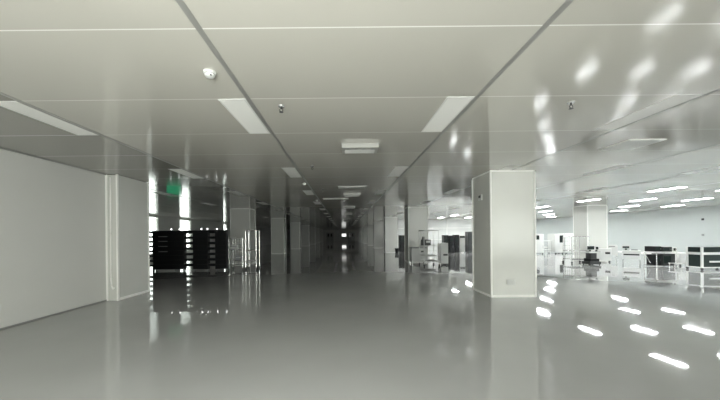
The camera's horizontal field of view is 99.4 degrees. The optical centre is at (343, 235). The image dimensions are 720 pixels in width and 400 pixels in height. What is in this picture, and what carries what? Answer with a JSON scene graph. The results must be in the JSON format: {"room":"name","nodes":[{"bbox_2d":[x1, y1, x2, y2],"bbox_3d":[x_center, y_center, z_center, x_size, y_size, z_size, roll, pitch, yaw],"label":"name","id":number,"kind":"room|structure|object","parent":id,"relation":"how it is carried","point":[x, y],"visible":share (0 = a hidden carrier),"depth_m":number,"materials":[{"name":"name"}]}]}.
{"room":"clean room","nodes":[
{"label":"clean room","id":0,"kind":"room"},
{"bbox_2d":[0,149,105,327],"bbox_3d":[-5.750,0.055,2.925,0.200,3.000,8.650,-1,0,0],"label":"wall","id":1,"kind":"structure","parent":0,"point":[53,223],"depth_m":5.82,"materials":[{"name":"white paint"}]},
{"bbox_2d":[0,147,105,174],"bbox_3d":[-5.649,-1.436,2.925,0.030,0.020,8.650,-1,0,0],"label":"trim","id":2,"kind":"structure","parent":1,"relation":"attached to","point":[0,147],"depth_m":5.79,"materials":[{"name":"grey"}]},
{"bbox_2d":[0,300,106,329],"bbox_3d":[-5.630,1.539,2.925,0.012,0.030,8.650,-1,0,0],"label":"baseboard","id":3,"kind":"structure","parent":1,"relation":"attached to","point":[103,300],"depth_m":5.80,"materials":[{"name":"grey"}]},
{"bbox_2d":[149,215,289,259],"bbox_3d":[-13.099,0.126,44.200,0.200,3.000,71.600,-1,0,0],"label":"wall","id":4,"kind":"structure","parent":0,"point":[164,223],"depth_m":28.86,"materials":[{"name":"grey paint"}]},
{"bbox_2d":[149,216,156,253],"bbox_3d":[-13.101,0.001,20.625,0.060,2.550,1.450,-1,0,0],"label":"window","id":5,"kind":"structure","parent":4,"relation":"in","point":[152,220],"depth_m":20.77,"materials":[{"name":"white"}]},
{"bbox_2d":[180,219,189,250],"bbox_3d":[-13.101,0.001,25.050,0.060,2.550,1.700,-1,0,0],"label":"window","id":6,"kind":"structure","parent":4,"relation":"in","point":[184,224],"depth_m":25.37,"materials":[{"name":"white"}]},
{"bbox_2d":[301,229,358,240],"bbox_3d":[4.250,-0.041,80.100,34.500,3.000,0.200,-1,0,0],"label":"wall","id":7,"kind":"structure","parent":0,"point":[337,234],"depth_m":80.00,"materials":[{"name":"grey paint"}]},
{"bbox_2d":[326,233,332,240],"bbox_3d":[-3.696,0.430,79.942,1.800,2.190,0.115,-1,0,0],"label":"door","id":8,"kind":"structure","parent":7,"relation":"in","point":[329,236],"depth_m":79.94,"materials":[{"name":"grey"}]},
{"bbox_2d":[348,233,354,240],"bbox_3d":[1.904,0.377,79.942,1.800,2.190,0.115,-1,0,0],"label":"door","id":9,"kind":"structure","parent":7,"relation":"in","point":[351,236],"depth_m":79.94,"materials":[{"name":"grey"}]},
{"bbox_2d":[0,0,719,229],"bbox_3d":[4.234,-1.641,39.300,35.100,0.200,82.000,-1,0,0],"label":"ceiling","id":10,"kind":"structure","parent":0,"point":[128,72],"depth_m":3.28,"materials":[{"name":"white paint"}]},
{"bbox_2d":[0,101,96,135],"bbox_3d":[-3.734,-1.462,3.895,0.300,0.004,1.130,-1,0,0],"label":"recessed light","id":11,"kind":"object","parent":10,"relation":"in","point":[15,106],"visible":1,"depth_m":3.78,"materials":[{"name":"white plastic"}]},
{"bbox_2d":[0,92,327,228],"bbox_3d":[-3.544,-1.465,39.300,0.048,0.002,81.400,-1,0,0],"label":"trim","id":12,"kind":"structure","parent":10,"relation":"attached to","point":[3,94],"depth_m":4.43,"materials":[{"name":"grey metal"}]},
{"bbox_2d":[169,169,204,178],"bbox_3d":[-3.734,-1.462,7.285,0.300,0.004,1.130,-1,0,0],"label":"recessed light","id":13,"kind":"object","parent":10,"relation":"in","point":[180,171],"visible":1,"depth_m":7.21,"materials":[{"name":"white"}]},
{"bbox_2d":[203,69,215,78],"bbox_3d":[-1.224,-1.463,2.780,0.110,0.050,0.110,-1,0,0],"label":"smoke detector","id":14,"kind":"object","parent":10,"relation":"attached to","point":[209,73],"visible":1,"depth_m":2.75,"materials":[{"name":"white plastic"}]},
{"bbox_2d":[227,191,246,195],"bbox_3d":[-3.734,-1.462,10.675,0.300,0.004,1.130,-1,0,0],"label":"recessed light","id":15,"kind":"object","parent":10,"relation":"in","point":[233,192],"visible":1,"depth_m":10.66,"materials":[{"name":"white"}]},
{"bbox_2d":[218,99,269,133],"bbox_3d":[-1.229,-1.486,3.895,0.300,0.004,1.130,-1,0,0],"label":"recessed light","id":16,"kind":"object","parent":10,"relation":"in","point":[240,109],"visible":1,"depth_m":3.78,"materials":[{"name":"white plastic"}]},
{"bbox_2d":[175,0,338,227],"bbox_3d":[-1.044,-1.489,39.300,0.048,0.002,81.400,-1,0,0],"label":"trim","id":17,"kind":"structure","parent":10,"relation":"attached to","point":[181,3],"depth_m":2.72,"materials":[{"name":"grey metal"}]},
{"bbox_2d":[282,168,301,177],"bbox_3d":[-1.229,-1.486,7.285,0.300,0.004,1.130,-1,0,0],"label":"recessed light","id":18,"kind":"object","parent":10,"relation":"in","point":[291,172],"visible":1,"depth_m":7.22,"materials":[{"name":"white"}]},
{"bbox_2d":[302,190,313,194],"bbox_3d":[-1.229,-1.486,10.675,0.300,0.004,1.130,-1,0,0],"label":"recessed light","id":19,"kind":"object","parent":10,"relation":"in","point":[307,192],"visible":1,"depth_m":10.58,"materials":[{"name":"white"}]},
{"bbox_2d":[343,193,360,196],"bbox_3d":[0.286,-1.462,11.080,0.620,0.081,0.380,-1,0,0],"label":"ceiling vent","id":20,"kind":"object","parent":10,"relation":"in","point":[344,194],"visible":1,"depth_m":10.93,"materials":[{"name":"grey"}]},
{"bbox_2d":[338,186,366,187],"bbox_3d":[0.266,-1.495,9.520,0.880,0.015,0.340,-1,0,0],"label":"recessed light","id":21,"kind":"object","parent":10,"relation":"in","point":[338,186],"visible":1,"depth_m":9.41,"materials":[{"name":"white"}]},
{"bbox_2d":[341,143,378,153],"bbox_3d":[0.266,-1.462,5.160,0.620,0.081,0.380,-1,0,0],"label":"ceiling vent","id":22,"kind":"object","parent":10,"relation":"in","point":[347,148],"visible":1,"depth_m":5.03,"materials":[{"name":"grey metal"}]},
{"bbox_2d":[345,150,373,152],"bbox_3d":[0.266,-1.425,5.197,0.500,0.005,0.195,-1,0,0],"label":"grille","id":23,"kind":"object","parent":22,"relation":"attached to","point":[346,151],"depth_m":5.19,"materials":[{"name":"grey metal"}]},
{"bbox_2d":[388,167,407,176],"bbox_3d":[1.276,-1.510,7.285,0.300,0.004,1.130,-1,0,0],"label":"recessed light","id":24,"kind":"object","parent":10,"relation":"in","point":[397,171],"visible":1,"depth_m":7.22,"materials":[{"name":"white"}]},
{"bbox_2d":[421,97,473,131],"bbox_3d":[1.276,-1.510,3.895,0.300,0.004,1.130,-1,0,0],"label":"recessed light","id":25,"kind":"object","parent":10,"relation":"in","point":[451,107],"visible":1,"depth_m":3.78,"materials":[{"name":"white plastic"}]},
{"bbox_2d":[443,189,460,193],"bbox_3d":[3.775,-1.534,10.675,0.300,0.004,1.130,-1,0,0],"label":"recessed light","id":26,"kind":"object","parent":10,"relation":"in","point":[452,190],"visible":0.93,"depth_m":10.67,"materials":[{"name":"white"}]},
{"bbox_2d":[349,0,573,229],"bbox_3d":[1.456,-1.513,39.300,0.048,0.002,81.400,-1,0,0],"label":"trim","id":27,"kind":"structure","parent":10,"relation":"attached to","point":[566,3],"depth_m":2.77,"materials":[{"name":"grey metal"}]},
{"bbox_2d":[499,166,519,169],"bbox_3d":[3.775,-1.534,7.285,0.300,0.004,1.130,-1,0,0],"label":"recessed light","id":28,"kind":"object","parent":10,"relation":"in","point":[507,167],"visible":0.41,"depth_m":6.90,"materials":[{"name":"white"}]},
{"bbox_2d":[379,88,719,221],"bbox_3d":[3.955,-1.537,39.300,0.048,0.002,81.400,-1,0,0],"label":"trim","id":29,"kind":"structure","parent":10,"relation":"attached to","point":[719,88],"depth_m":4.35,"materials":[{"name":"grey metal"}]},
{"bbox_2d":[567,101,575,109],"bbox_3d":[2.606,-1.488,3.500,0.084,0.074,0.084,-1,0,0],"label":"sprinkler","id":30,"kind":"object","parent":10,"relation":"attached to","point":[570,103],"visible":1,"depth_m":3.50,"materials":[{"name":"grey metal"}]},
{"bbox_2d":[434,144,719,213],"bbox_3d":[6.455,-1.561,39.300,0.048,0.002,81.400,-1,0,0],"label":"trim","id":31,"kind":"structure","parent":10,"relation":"attached to","point":[718,144],"depth_m":6.63,"materials":[{"name":"grey"}]},
{"bbox_2d":[444,169,716,217],"bbox_3d":[8.955,-1.585,39.300,0.048,0.002,81.400,-1,0,0],"label":"trim","id":32,"kind":"structure","parent":10,"relation":"attached to","point":[715,169],"depth_m":9.51,"materials":[{"name":"grey"}]},
{"bbox_2d":[583,164,635,174],"bbox_3d":[6.275,-1.558,7.285,0.300,0.004,1.130,-1,0,0],"label":"recessed light","id":33,"kind":"object","parent":10,"relation":"in","point":[627,165],"visible":1,"depth_m":7.21,"materials":[{"name":"white"}]},
{"bbox_2d":[599,139,666,149],"bbox_3d":[4.886,-1.539,5.200,0.600,0.016,0.600,-1,0,0],"label":"recessed light","id":34,"kind":"object","parent":10,"relation":"attached to","point":[630,144],"visible":1,"depth_m":5.14,"materials":[{"name":"white plastic"}]},
{"bbox_2d":[592,94,703,130],"bbox_3d":[3.775,-1.534,3.895,0.300,0.004,1.130,-1,0,0],"label":"recessed light","id":35,"kind":"object","parent":10,"relation":"in","point":[675,100],"visible":1,"depth_m":3.78,"materials":[{"name":"white plastic"}]},
{"bbox_2d":[647,187,683,191],"bbox_3d":[11.275,-1.606,10.675,0.300,0.004,1.130,-1,0,0],"label":"recessed light","id":36,"kind":"object","parent":10,"relation":"in","point":[675,187],"visible":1,"depth_m":10.69,"materials":[{"name":"white"}]},
{"bbox_2d":[681,166,719,173],"bbox_3d":[8.775,-1.582,7.285,0.300,0.004,1.130,-1,0,0],"label":"recessed light","id":37,"kind":"object","parent":10,"relation":"in","point":[713,168],"visible":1,"depth_m":7.44,"materials":[{"name":"white"}]},
{"bbox_2d":[0,241,719,399],"bbox_3d":[4.265,1.559,39.300,35.100,0.200,82.000,-1,0,0],"label":"floor","id":38,"kind":"structure","parent":0,"point":[325,320],"depth_m":4.57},
{"bbox_2d":[105,174,149,300],"bbox_3d":[-5.880,0.056,7.820,1.040,3.000,1.180,-1,0,0],"label":"column","id":39,"kind":"structure","parent":38,"relation":"on","point":[129,197],"depth_m":7.58,"materials":[{"name":"white paint"}]},
{"bbox_2d":[109,177,114,289],"bbox_3d":[-5.498,-0.044,7.231,0.106,2.666,0.034,-1,0,0],"label":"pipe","id":40,"kind":"object","parent":39,"relation":"hanging from","point":[109,177],"visible":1,"depth_m":7.22,"materials":[{"name":"white plastic"}]},
{"bbox_2d":[149,231,154,270],"bbox_3d":[-8.579,0.692,13.440,0.430,1.780,0.080,-1,0,0],"label":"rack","id":41,"kind":"object","parent":38,"relation":"on","point":[152,232],"visible":0.44,"depth_m":13.40,"materials":[{"name":"silver"}]},
{"bbox_2d":[154,229,192,270],"bbox_3d":[-7.504,0.640,13.497,1.700,1.865,0.206,-1,0,0],"label":"rack","id":42,"kind":"object","parent":38,"relation":"on","point":[170,247],"visible":0.98,"depth_m":13.40,"materials":[{"name":"black plastic"},{"name":"metal"}]},
{"bbox_2d":[154,232,183,235],"bbox_3d":[-7.691,-0.053,13.411,1.280,0.186,0.022,-1,0,0],"label":"tray","id":43,"kind":"object","parent":42,"relation":"on","point":[155,233],"depth_m":13.40,"materials":[{"name":"black"}]},
{"bbox_2d":[154,237,183,240],"bbox_3d":[-7.689,0.153,13.411,1.280,0.186,0.022,-1,0,0],"label":"tray","id":44,"kind":"object","parent":42,"relation":"on","point":[155,238],"depth_m":13.40,"materials":[{"name":"black"}]},
{"bbox_2d":[155,241,183,245],"bbox_3d":[-7.687,0.359,13.411,1.280,0.186,0.022,-1,0,0],"label":"tray","id":45,"kind":"object","parent":42,"relation":"on","point":[157,243],"depth_m":13.40,"materials":[{"name":"black"}]},
{"bbox_2d":[155,246,183,249],"bbox_3d":[-7.685,0.566,13.411,1.280,0.186,0.022,-1,0,0],"label":"tray","id":46,"kind":"object","parent":42,"relation":"on","point":[156,247],"depth_m":13.40,"materials":[{"name":"black"}]},
{"bbox_2d":[155,251,183,254],"bbox_3d":[-7.683,0.772,13.411,1.280,0.186,0.022,-1,0,0],"label":"tray","id":47,"kind":"object","parent":42,"relation":"on","point":[156,252],"depth_m":13.40,"materials":[{"name":"black"}]},
{"bbox_2d":[155,255,183,259],"bbox_3d":[-7.681,0.978,13.411,1.280,0.186,0.022,-1,0,0],"label":"tray","id":48,"kind":"object","parent":42,"relation":"on","point":[157,257],"depth_m":13.40,"materials":[{"name":"black"}]},
{"bbox_2d":[155,260,183,264],"bbox_3d":[-7.679,1.184,13.411,1.280,0.186,0.022,-1,0,0],"label":"tray","id":49,"kind":"object","parent":42,"relation":"on","point":[157,262],"depth_m":13.40,"materials":[{"name":"black"}]},
{"bbox_2d":[155,265,183,268],"bbox_3d":[-7.677,1.391,13.411,1.280,0.186,0.022,-1,0,0],"label":"tray","id":50,"kind":"object","parent":42,"relation":"on","point":[156,266],"depth_m":13.40,"materials":[{"name":"black"}]},
{"bbox_2d":[193,228,214,270],"bbox_3d":[-6.164,0.627,13.500,0.980,1.865,0.200,-1,0,0],"label":"rack","id":51,"kind":"object","parent":38,"relation":"on","point":[201,238],"visible":0.99,"depth_m":13.40,"materials":[{"name":"black metal"}]},
{"bbox_2d":[193,232,206,235],"bbox_3d":[-6.321,-0.066,13.411,0.620,0.186,0.022,-1,0,0],"label":"tray","id":52,"kind":"object","parent":51,"relation":"on","point":[194,233],"depth_m":13.40,"materials":[{"name":"black"}]},
{"bbox_2d":[193,236,206,240],"bbox_3d":[-6.319,0.140,13.411,0.620,0.186,0.022,-1,0,0],"label":"tray","id":53,"kind":"object","parent":51,"relation":"on","point":[195,238],"depth_m":13.40,"materials":[{"name":"black"}]},
{"bbox_2d":[193,241,206,244],"bbox_3d":[-6.317,0.346,13.411,0.620,0.186,0.022,-1,0,0],"label":"tray","id":54,"kind":"object","parent":51,"relation":"on","point":[194,242],"depth_m":13.40,"materials":[{"name":"black"}]},
{"bbox_2d":[193,246,207,249],"bbox_3d":[-6.315,0.552,13.411,0.620,0.186,0.022,-1,0,0],"label":"tray","id":55,"kind":"object","parent":51,"relation":"on","point":[194,247],"depth_m":13.40,"materials":[{"name":"black"}]},
{"bbox_2d":[193,250,207,254],"bbox_3d":[-6.313,0.759,13.411,0.620,0.186,0.022,-1,0,0],"label":"tray","id":56,"kind":"object","parent":51,"relation":"on","point":[195,252],"depth_m":13.40,"materials":[{"name":"black"}]},
{"bbox_2d":[193,255,207,258],"bbox_3d":[-6.311,0.965,13.411,0.620,0.186,0.022,-1,0,0],"label":"tray","id":57,"kind":"object","parent":51,"relation":"on","point":[194,256],"depth_m":13.40,"materials":[{"name":"black"}]},
{"bbox_2d":[193,260,207,263],"bbox_3d":[-6.309,1.171,13.411,0.620,0.186,0.022,-1,0,0],"label":"tray","id":58,"kind":"object","parent":51,"relation":"on","point":[194,261],"depth_m":13.40,"materials":[{"name":"black"}]},
{"bbox_2d":[193,264,207,268],"bbox_3d":[-6.307,1.377,13.411,0.620,0.186,0.022,-1,0,0],"label":"tray","id":59,"kind":"object","parent":51,"relation":"on","point":[195,266],"depth_m":13.40,"materials":[{"name":"black"}]},
{"bbox_2d":[215,228,228,270],"bbox_3d":[-5.414,0.620,13.500,0.520,1.865,0.200,-1,0,0],"label":"rack","id":60,"kind":"object","parent":38,"relation":"on","point":[221,236],"visible":1,"depth_m":13.40,"materials":[{"name":"black metal"}]},
{"bbox_2d":[215,231,225,235],"bbox_3d":[-5.421,-0.075,13.411,0.460,0.186,0.022,-1,0,0],"label":"tray","id":61,"kind":"object","parent":60,"relation":"on","point":[217,233],"depth_m":13.40,"materials":[{"name":"black"}]},
{"bbox_2d":[215,236,225,239],"bbox_3d":[-5.419,0.131,13.411,0.460,0.186,0.022,-1,0,0],"label":"tray","id":62,"kind":"object","parent":60,"relation":"on","point":[216,237],"depth_m":13.40,"materials":[{"name":"black"}]},
{"bbox_2d":[215,241,225,244],"bbox_3d":[-5.417,0.338,13.411,0.460,0.186,0.022,-1,0,0],"label":"tray","id":63,"kind":"object","parent":60,"relation":"on","point":[216,242],"depth_m":13.40,"materials":[{"name":"black"}]},
{"bbox_2d":[216,246,225,249],"bbox_3d":[-5.415,0.544,13.411,0.460,0.186,0.022,-1,0,0],"label":"tray","id":64,"kind":"object","parent":60,"relation":"on","point":[217,247],"depth_m":13.40,"materials":[{"name":"black"}]},
{"bbox_2d":[216,250,225,254],"bbox_3d":[-5.413,0.750,13.411,0.460,0.186,0.022,-1,0,0],"label":"tray","id":65,"kind":"object","parent":60,"relation":"on","point":[218,252],"depth_m":13.40,"materials":[{"name":"black"}]},
{"bbox_2d":[216,255,225,258],"bbox_3d":[-5.411,0.956,13.411,0.460,0.186,0.022,-1,0,0],"label":"tray","id":66,"kind":"object","parent":60,"relation":"on","point":[217,256],"depth_m":13.40,"materials":[{"name":"black"}]},
{"bbox_2d":[216,260,225,263],"bbox_3d":[-5.409,1.163,13.411,0.460,0.186,0.022,-1,0,0],"label":"tray","id":67,"kind":"object","parent":60,"relation":"on","point":[217,261],"depth_m":13.40,"materials":[{"name":"black"}]},
{"bbox_2d":[216,264,225,268],"bbox_3d":[-5.407,1.369,13.411,0.460,0.186,0.022,-1,0,0],"label":"tray","id":68,"kind":"object","parent":60,"relation":"on","point":[218,266],"depth_m":13.40,"materials":[{"name":"black"}]},
{"bbox_2d":[228,238,246,269],"bbox_3d":[-4.792,0.829,13.750,0.628,1.434,0.600,-1,0,0],"label":"trolley","id":69,"kind":"object","parent":38,"relation":"on","point":[235,243],"visible":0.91,"depth_m":13.49,"materials":[{"name":"silver metal"}]},
{"bbox_2d":[229,245,238,248],"bbox_3d":[-4.945,0.521,13.748,0.340,0.170,0.304,-1,0,0],"label":"box","id":70,"kind":"object","parent":69,"relation":"on","point":[230,246],"visible":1,"depth_m":13.60,"materials":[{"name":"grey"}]},
{"bbox_2d":[230,208,255,263],"bbox_3d":[-5.580,0.054,16.900,1.080,3.000,1.040,-1,0,0],"label":"column","id":71,"kind":"structure","parent":38,"relation":"on","point":[241,219],"depth_m":16.40,"materials":[{"name":"white paint"}]},
{"bbox_2d":[245,230,259,269],"bbox_3d":[-4.154,0.653,13.850,0.508,1.774,0.600,-1,0,0],"label":"trolley","id":72,"kind":"object","parent":38,"relation":"on","point":[256,259],"visible":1,"depth_m":13.59,"materials":[{"name":"silver metal"}]},
{"bbox_2d":[271,218,285,253],"bbox_3d":[-5.580,0.054,26.100,1.080,3.000,1.040,-1,0,0],"label":"column","id":73,"kind":"structure","parent":38,"relation":"on","point":[278,225],"depth_m":25.60,"materials":[{"name":"white paint"}]},
{"bbox_2d":[290,223,300,248],"bbox_3d":[-5.580,0.054,35.300,1.080,3.000,1.040,-1,0,0],"label":"column","id":74,"kind":"structure","parent":38,"relation":"on","point":[295,228],"depth_m":34.80,"materials":[{"name":"white paint"}]},
{"bbox_2d":[301,225,309,245],"bbox_3d":[-5.580,0.054,44.500,1.080,3.000,1.040,-1,0,0],"label":"column","id":75,"kind":"structure","parent":38,"relation":"on","point":[305,228],"depth_m":44.00,"materials":[{"name":"white"}]},
{"bbox_2d":[310,227,315,243],"bbox_3d":[-5.580,0.054,53.700,1.080,3.000,1.040,-1,0,0],"label":"column","id":76,"kind":"structure","parent":38,"relation":"on","point":[312,229],"depth_m":53.20,"materials":[{"name":"white"}]},
{"bbox_2d":[316,228,319,242],"bbox_3d":[-5.580,0.054,62.900,1.080,3.000,1.040,-1,0,0],"label":"column","id":77,"kind":"structure","parent":38,"relation":"on","point":[317,229],"depth_m":62.40,"materials":[{"name":"white"}]},
{"bbox_2d":[363,226,366,243],"bbox_3d":[3.990,-0.038,53.700,1.080,3.000,1.040,-1,0,0],"label":"column","id":78,"kind":"structure","parent":38,"relation":"on","point":[365,227],"depth_m":53.20,"materials":[{"name":"white"}]},
{"bbox_2d":[367,225,372,244],"bbox_3d":[3.990,-0.038,44.500,1.080,3.000,1.040,-1,0,0],"label":"column","id":79,"kind":"structure","parent":38,"relation":"on","point":[369,227],"depth_m":44.00,"materials":[{"name":"white"}]},
{"bbox_2d":[373,222,383,247],"bbox_3d":[3.990,-0.038,35.300,1.080,3.000,1.040,-1,0,0],"label":"column","id":80,"kind":"structure","parent":38,"relation":"on","point":[378,234],"depth_m":34.80,"materials":[{"name":"white"}]},
{"bbox_2d":[383,217,397,252],"bbox_3d":[3.990,-0.038,26.100,1.080,3.000,1.040,-1,0,0],"label":"column","id":81,"kind":"structure","parent":38,"relation":"on","point":[390,224],"depth_m":25.60,"materials":[{"name":"white paint"}]},
{"bbox_2d":[398,235,404,251],"bbox_3d":[5.157,0.726,27.181,0.500,1.450,0.638,-1,0,0],"label":"cabinet","id":82,"kind":"object","parent":38,"relation":"on","point":[401,245],"visible":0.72,"depth_m":26.89,"materials":[{"name":"black"}]},
{"bbox_2d":[404,207,428,262],"bbox_3d":[3.990,-0.038,16.900,1.080,3.000,1.040,-1,0,0],"label":"column","id":83,"kind":"structure","parent":38,"relation":"on","point":[415,218],"depth_m":16.40,"materials":[{"name":"white"}]},
{"bbox_2d":[409,247,426,263],"bbox_3d":[3.810,1.034,15.725,0.800,0.860,0.550,-1,0,0],"label":"work table","id":84,"kind":"object","parent":38,"relation":"on","point":[413,251],"visible":0.72,"depth_m":15.48,"materials":[{"name":"grey metal"}]},
{"bbox_2d":[419,230,439,266],"bbox_3d":[4.106,0.601,14.750,0.740,1.720,1.000,-1,0,0],"label":"trolley","id":85,"kind":"object","parent":38,"relation":"on","point":[424,245],"visible":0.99,"depth_m":14.51,"materials":[{"name":"grey metal"}]},
{"bbox_2d":[421,237,430,244],"bbox_3d":[3.953,0.271,14.747,0.400,0.420,0.306,-1,0,0],"label":"computer monitor","id":86,"kind":"object","parent":85,"relation":"on","point":[423,240],"visible":0.84,"depth_m":14.60,"materials":[{"name":"grey plastic"}]},
{"bbox_2d":[420,254,437,256],"bbox_3d":[4.109,0.973,14.750,0.700,0.040,0.924,-1,0,0],"label":"shelf","id":87,"kind":"object","parent":85,"relation":"attached to","point":[425,255],"depth_m":14.52,"materials":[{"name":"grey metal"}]},
{"bbox_2d":[438,243,447,264],"bbox_3d":[4.859,0.913,14.990,0.360,1.080,0.520,-1,0,0],"label":"base cabinet","id":88,"kind":"object","parent":38,"relation":"on","point":[443,247],"visible":0.91,"depth_m":14.75,"materials":[{"name":"grey metal"}]},
{"bbox_2d":[442,235,448,252],"bbox_3d":[8.257,0.701,24.881,0.360,1.440,0.638,-1,0,0],"label":"cabinet","id":89,"kind":"object","parent":38,"relation":"on","point":[445,239],"visible":0.49,"depth_m":24.60,"materials":[{"name":"black"}]},
{"bbox_2d":[448,235,453,252],"bbox_3d":[8.687,0.717,24.881,0.360,1.400,0.638,-1,0,0],"label":"cabinet","id":90,"kind":"object","parent":38,"relation":"on","point":[451,237],"visible":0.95,"depth_m":24.59,"materials":[{"name":"black"}]},
{"bbox_2d":[454,235,458,252],"bbox_3d":[9.127,0.682,24.881,0.360,1.460,0.638,-1,0,0],"label":"cabinet","id":91,"kind":"object","parent":38,"relation":"on","point":[456,237],"visible":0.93,"depth_m":24.60,"materials":[{"name":"black"}]},
{"bbox_2d":[459,235,464,252],"bbox_3d":[9.627,0.708,25.081,0.460,1.400,0.638,-1,0,0],"label":"cabinet","id":92,"kind":"object","parent":38,"relation":"on","point":[461,237],"visible":0.8,"depth_m":24.80,"materials":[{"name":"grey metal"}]},
{"bbox_2d":[465,232,471,252],"bbox_3d":[10.126,0.553,24.681,0.400,1.700,0.638,-1,0,0],"label":"tall cabinet","id":93,"kind":"object","parent":38,"relation":"on","point":[468,235],"visible":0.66,"depth_m":24.40,"materials":[{"name":"grey metal"}]},
{"bbox_2d":[472,170,536,297],"bbox_3d":[3.990,-0.038,7.700,1.080,3.000,1.040,-1,0,0],"label":"column","id":94,"kind":"structure","parent":38,"relation":"on","point":[504,220],"depth_m":7.20,"materials":[{"name":"white paint"}]},
{"bbox_2d":[507,280,515,284],"bbox_3d":[3.931,1.102,7.169,0.200,0.120,0.018,-1,0,0],"label":"wall socket","id":95,"kind":"object","parent":94,"relation":"attached to","point":[509,282],"visible":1,"depth_m":7.16,"materials":[{"name":"white plastic"}]},
{"bbox_2d":[536,234,543,253],"bbox_3d":[14.107,0.635,22.381,0.620,1.460,0.838,-1,0,0],"label":"machine","id":96,"kind":"object","parent":38,"relation":"on","point":[539,237],"visible":0.42,"depth_m":21.99,"materials":[{"name":"white metal"}]},
{"bbox_2d":[547,234,563,253],"bbox_3d":[15.607,0.620,22.481,0.660,1.460,0.838,-1,0,0],"label":"machine","id":97,"kind":"object","parent":38,"relation":"on","point":[555,241],"visible":0.98,"depth_m":22.10,"materials":[{"name":"white metal"}]},
{"bbox_2d":[557,233,572,253],"bbox_3d":[16.456,0.592,22.581,0.740,1.500,0.838,-1,0,0],"label":"machine","id":98,"kind":"object","parent":38,"relation":"on","point":[567,240],"visible":0.48,"depth_m":22.20,"materials":[{"name":"white metal"}]},
{"bbox_2d":[562,236,589,263],"bbox_3d":[11.557,0.722,15.200,0.878,1.334,0.700,-1,0,0],"label":"trolley","id":99,"kind":"object","parent":38,"relation":"on","point":[571,245],"visible":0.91,"depth_m":15.45,"materials":[{"name":"silver metal"}]},
{"bbox_2d":[563,258,583,259],"bbox_3d":[11.562,1.181,15.200,0.850,0.040,0.624,-1,0,0],"label":"shelf","id":100,"kind":"object","parent":99,"relation":"attached to","point":[563,258],"depth_m":15.34,"materials":[{"name":"silver metal"}]},
{"bbox_2d":[573,205,607,260],"bbox_3d":[13.619,-0.131,16.900,1.080,3.000,1.040,-1,0,0],"label":"column","id":101,"kind":"structure","parent":38,"relation":"on","point":[591,221],"depth_m":16.40,"materials":[{"name":"white paint"}]},
{"bbox_2d":[581,251,601,264],"bbox_3d":[11.671,1.078,14.400,0.600,0.620,0.500,-1,0,0],"label":"machine","id":102,"kind":"object","parent":38,"relation":"on","point":[591,257],"visible":0.94,"depth_m":14.25,"materials":[{"name":"black metal"}]},
{"bbox_2d":[586,246,594,251],"bbox_3d":[11.567,0.629,14.335,0.380,0.280,0.170,-1,0,0],"label":"monitor","id":103,"kind":"object","parent":102,"relation":"on","point":[589,248],"visible":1,"depth_m":14.29,"materials":[{"name":"white plastic"}]},
{"bbox_2d":[594,248,610,261],"bbox_3d":[13.358,1.027,15.741,0.660,0.690,0.420,-1,0,42],"label":"base cabinet","id":104,"kind":"object","parent":38,"relation":"on","point":[605,255],"visible":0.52,"depth_m":15.55,"materials":[{"name":"white metal"}]},
{"bbox_2d":[608,245,617,260],"bbox_3d":[14.492,0.941,16.447,0.400,0.840,0.404,-1,0,42],"label":"copier","id":105,"kind":"object","parent":38,"relation":"on","point":[614,248],"visible":0.76,"depth_m":16.25,"materials":[{"name":"white plastic"}]},
{"bbox_2d":[622,250,640,263],"bbox_3d":[14.001,1.046,14.861,0.660,0.640,0.460,-1,0,43],"label":"machine","id":106,"kind":"object","parent":38,"relation":"on","point":[626,254],"visible":1,"depth_m":14.70,"materials":[{"name":"white metal"}]},
{"bbox_2d":[643,251,677,266],"bbox_3d":[13.901,1.037,13.400,0.940,0.660,0.600,-1,0,0],"label":"bench","id":107,"kind":"object","parent":38,"relation":"on","point":[656,265],"visible":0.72,"depth_m":13.13,"materials":[{"name":"white metal"}]},
{"bbox_2d":[645,246,660,251],"bbox_3d":[13.596,0.595,13.422,0.280,0.230,0.475,-1,0,0],"label":"computer monitor","id":108,"kind":"object","parent":107,"relation":"on","point":[647,248],"visible":0.94,"depth_m":13.26,"materials":[{"name":"black"}]},
{"bbox_2d":[646,254,660,264],"bbox_3d":[13.611,1.070,13.402,0.220,0.450,0.435,-1,0,0],"label":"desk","id":109,"kind":"object","parent":107,"relation":"on","point":[652,257],"visible":0.98,"depth_m":13.35,"materials":[{"name":"black"}]},
{"bbox_2d":[652,253,674,264],"bbox_3d":[14.011,1.047,13.383,0.520,0.490,0.515,-1,0,0],"label":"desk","id":110,"kind":"object","parent":107,"relation":"on","point":[666,258],"visible":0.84,"depth_m":13.14,"materials":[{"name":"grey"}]},
{"bbox_2d":[661,246,671,251],"bbox_3d":[13.956,0.601,13.352,0.380,0.210,0.435,-1,0,0],"label":"computer monitor","id":111,"kind":"object","parent":107,"relation":"on","point":[663,249],"visible":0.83,"depth_m":13.15,"materials":[{"name":"grey plastic"}]},
{"bbox_2d":[671,252,685,265],"bbox_3d":[14.971,1.066,13.561,0.420,0.580,0.398,-1,0,0],"label":"base cabinet","id":112,"kind":"object","parent":38,"relation":"on","point":[681,256],"visible":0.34,"depth_m":13.40,"materials":[{"name":"white metal"}]},
{"bbox_2d":[686,246,719,269],"bbox_3d":[14.589,0.910,12.170,1.270,0.900,0.600,-1,0,0],"label":"cart","id":113,"kind":"object","parent":38,"relation":"on","point":[699,257],"visible":1,"depth_m":11.93,"materials":[{"name":"white metal"}]},
{"bbox_2d":[398,219,471,249],"bbox_3d":[8.900,-0.085,30.075,7.400,3.000,0.150,-1,0,0],"label":"wall partition","id":114,"kind":"structure","parent":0,"point":[448,227],"depth_m":30.00,"materials":[{"name":"white paint"}]},
{"bbox_2d":[536,205,719,253],"bbox_3d":[21.599,-0.207,39.300,0.200,3.000,81.400,-1,0,0],"label":"wall","id":115,"kind":"structure","parent":0,"point":[682,228],"depth_m":20.85,"materials":[{"name":"white paint"}]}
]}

